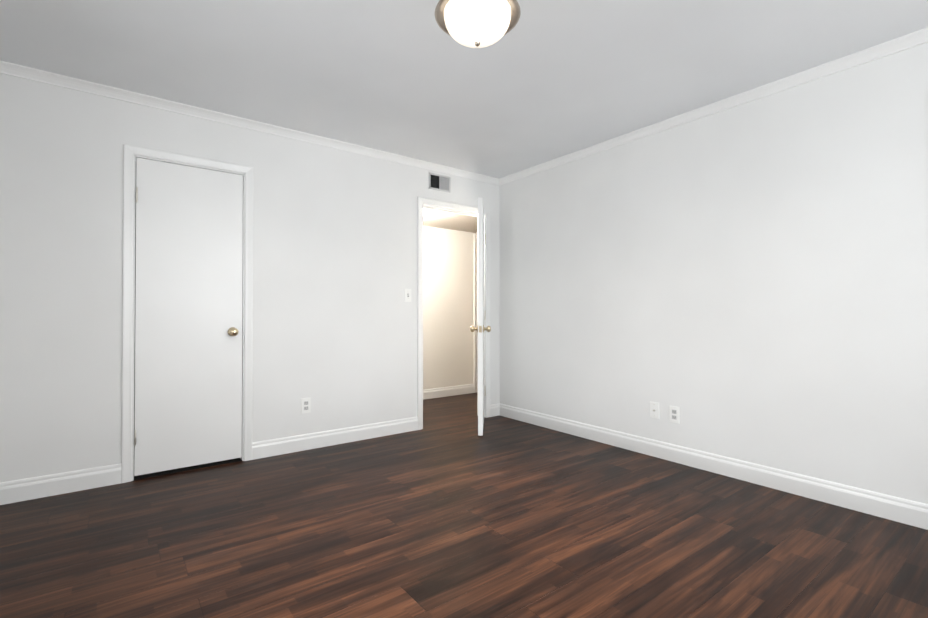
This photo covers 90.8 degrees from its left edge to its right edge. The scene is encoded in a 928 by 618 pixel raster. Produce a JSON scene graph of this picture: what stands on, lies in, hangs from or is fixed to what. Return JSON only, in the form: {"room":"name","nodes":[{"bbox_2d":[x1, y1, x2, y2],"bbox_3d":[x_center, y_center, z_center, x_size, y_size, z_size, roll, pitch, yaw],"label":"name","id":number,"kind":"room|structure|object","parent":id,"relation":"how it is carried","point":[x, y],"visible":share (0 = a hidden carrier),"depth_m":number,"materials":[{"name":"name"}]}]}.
{"room":"empty bedroom","nodes":[
{"label":"empty bedroom","id":0,"kind":"room"},
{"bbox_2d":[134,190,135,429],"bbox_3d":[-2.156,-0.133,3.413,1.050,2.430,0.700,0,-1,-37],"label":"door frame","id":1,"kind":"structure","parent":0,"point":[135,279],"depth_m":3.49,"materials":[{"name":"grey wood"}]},
{"bbox_2d":[0,73,499,481],"bbox_3d":[-0.362,-0.125,4.258,6.270,2.430,0.120,0,-1,-37],"label":"wall","id":2,"kind":"structure","parent":0,"point":[334,277],"depth_m":3.16,"materials":[{"name":"paint"}]},
{"bbox_2d":[0,463,120,504],"bbox_3d":[-2.411,1.015,2.610,0.727,0.120,0.015,0,-1,-37],"label":"baseboard","id":3,"kind":"structure","parent":2,"relation":"attached to","point":[25,489],"depth_m":2.65,"materials":[{"name":"paint"}]},
{"bbox_2d":[134,157,242,475],"bbox_3d":[-1.818,0.047,3.059,0.622,2.011,0.105,0,-1,-37],"label":"closet door","id":4,"kind":"structure","parent":2,"relation":"in","point":[188,317],"depth_m":3.06,"materials":[{"name":"paint"}]},
{"bbox_2d":[0,60,499,184],"bbox_3d":[-1.172,-1.320,3.551,3.750,0.054,0.046,0,-1,-37],"label":"crown molding","id":5,"kind":"structure","parent":2,"relation":"attached to","point":[7,68],"depth_m":3.13,"materials":[{"name":"paint"}]},
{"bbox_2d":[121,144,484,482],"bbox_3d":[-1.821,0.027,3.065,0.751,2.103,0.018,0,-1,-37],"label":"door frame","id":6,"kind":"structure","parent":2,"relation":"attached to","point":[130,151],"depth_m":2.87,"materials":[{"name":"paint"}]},
{"bbox_2d":[301,397,310,413],"bbox_3d":[-1.217,0.744,3.522,0.072,0.116,0.008,0,-1,-37],"label":"outlet","id":7,"kind":"object","parent":2,"relation":"attached to","point":[305,405],"visible":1,"depth_m":3.52,"materials":[{"name":"white plastic"}]},
{"bbox_2d":[252,416,417,459],"bbox_3d":[-0.970,1.025,3.701,1.384,0.120,0.015,0,-1,-37],"label":"baseboard","id":8,"kind":"structure","parent":2,"relation":"attached to","point":[279,446],"depth_m":3.63,"materials":[{"name":"paint"}]},
{"bbox_2d":[404,289,410,301],"bbox_3d":[-0.495,-0.122,4.069,0.072,0.116,0.020,0,-1,-37],"label":"light switch","id":9,"kind":"object","parent":2,"relation":"attached to","point":[407,295],"visible":1,"depth_m":4.07,"materials":[{"name":"white plastic"}]},
{"bbox_2d":[429,172,449,192],"bbox_3d":[-0.227,-1.185,4.290,0.242,0.150,0.008,0,-1,-37],"label":"air vent","id":10,"kind":"object","parent":2,"relation":"in","point":[438,182],"visible":1,"depth_m":4.29,"materials":[{"name":"silver metal"}]},
{"bbox_2d":[417,197,489,429],"bbox_3d":[-0.077,0.040,4.385,0.856,2.103,0.018,0,-1,-37],"label":"door frame","id":11,"kind":"structure","parent":2,"relation":"attached to","point":[420,201],"depth_m":4.39,"materials":[{"name":"paint"}]},
{"bbox_2d":[470,198,490,435],"bbox_3d":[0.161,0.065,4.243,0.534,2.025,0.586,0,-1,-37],"label":"entry door","id":12,"kind":"structure","parent":2,"relation":"in","point":[480,328],"depth_m":3.89,"materials":[{"name":"paint"}]},
{"bbox_2d":[423,226,476,389],"bbox_3d":[-0.401,-0.112,5.734,4.550,2.430,0.120,0,-1,-37],"label":"wall","id":13,"kind":"structure","parent":0,"point":[448,305],"depth_m":5.79,"materials":[{"name":"paint"}]},
{"bbox_2d":[423,384,473,399],"bbox_3d":[-0.973,1.039,5.205,2.772,0.120,0.015,0,-1,-37],"label":"baseboard","id":14,"kind":"structure","parent":13,"relation":"attached to","point":[468,388],"depth_m":5.78,"materials":[{"name":"paint"}]},
{"bbox_2d":[423,209,476,232],"bbox_3d":[-0.038,-1.071,5.264,4.310,0.100,1.080,0,-1,-37],"label":"ceiling","id":15,"kind":"structure","parent":0,"point":[445,220],"depth_m":5.33,"materials":[{"name":"paint"}]},
{"bbox_2d":[0,393,927,617],"bbox_3d":[0.243,1.121,3.299,6.450,0.080,8.700,0,-1,-37],"label":"floor","id":16,"kind":"structure","parent":0,"point":[446,511],"depth_m":2.10,"materials":[{"name":"brown wood"}]},
{"bbox_2d":[134,458,241,479],"bbox_3d":[-2.096,1.080,3.324,0.890,0.003,0.736,0,-1,-37],"label":"gap","id":17,"kind":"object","parent":16,"relation":"on","point":[185,469],"depth_m":3.08,"materials":[{"name":"black"}]},
{"bbox_2d":[0,0,927,177],"bbox_3d":[0.243,-1.409,3.323,6.450,0.120,8.700,0,-1,-37],"label":"ceiling","id":18,"kind":"structure","parent":0,"point":[541,81],"depth_m":2.49,"materials":[{"name":"paint"}]},
{"bbox_2d":[435,0,520,47],"bbox_3d":[0.057,-1.240,1.945,0.364,0.244,0.364,0,-1,-37],"label":"flush-mount ceiling light","id":19,"kind":"object","parent":18,"relation":"attached to","point":[476,23],"visible":1,"depth_m":1.88,"materials":[{"name":"white glass"}]},
{"bbox_2d":[499,42,927,503],"bbox_3d":[1.995,-0.140,2.687,0.120,2.430,5.230,0,-1,-37],"label":"wall","id":20,"kind":"structure","parent":0,"point":[748,282],"depth_m":2.85,"materials":[{"name":"paint"}]},
{"bbox_2d":[650,401,658,418],"bbox_3d":[1.395,0.743,3.357,0.018,0.116,0.072,0,-1,-37],"label":"outlet","id":21,"kind":"object","parent":20,"relation":"attached to","point":[654,409],"visible":1,"depth_m":3.36,"materials":[{"name":"white plastic"}]},
{"bbox_2d":[670,406,679,423],"bbox_3d":[1.490,0.748,3.239,0.008,0.116,0.072,0,-1,-37],"label":"outlet","id":22,"kind":"object","parent":20,"relation":"attached to","point":[674,414],"visible":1,"depth_m":3.23,"materials":[{"name":"white plastic"}]},
{"bbox_2d":[492,403,927,529],"bbox_3d":[1.893,1.015,2.674,0.045,0.120,5.110,0,-1,-37],"label":"baseboard","id":23,"kind":"structure","parent":20,"relation":"attached to","point":[902,510],"depth_m":2.85,"materials":[{"name":"paint"}]},
{"bbox_2d":[500,27,927,184],"bbox_3d":[1.892,-1.328,2.696,0.046,0.054,5.110,0,-1,-37],"label":"crown molding","id":24,"kind":"structure","parent":20,"relation":"attached to","point":[904,42],"depth_m":2.84,"materials":[{"name":"paint"}]}
]}

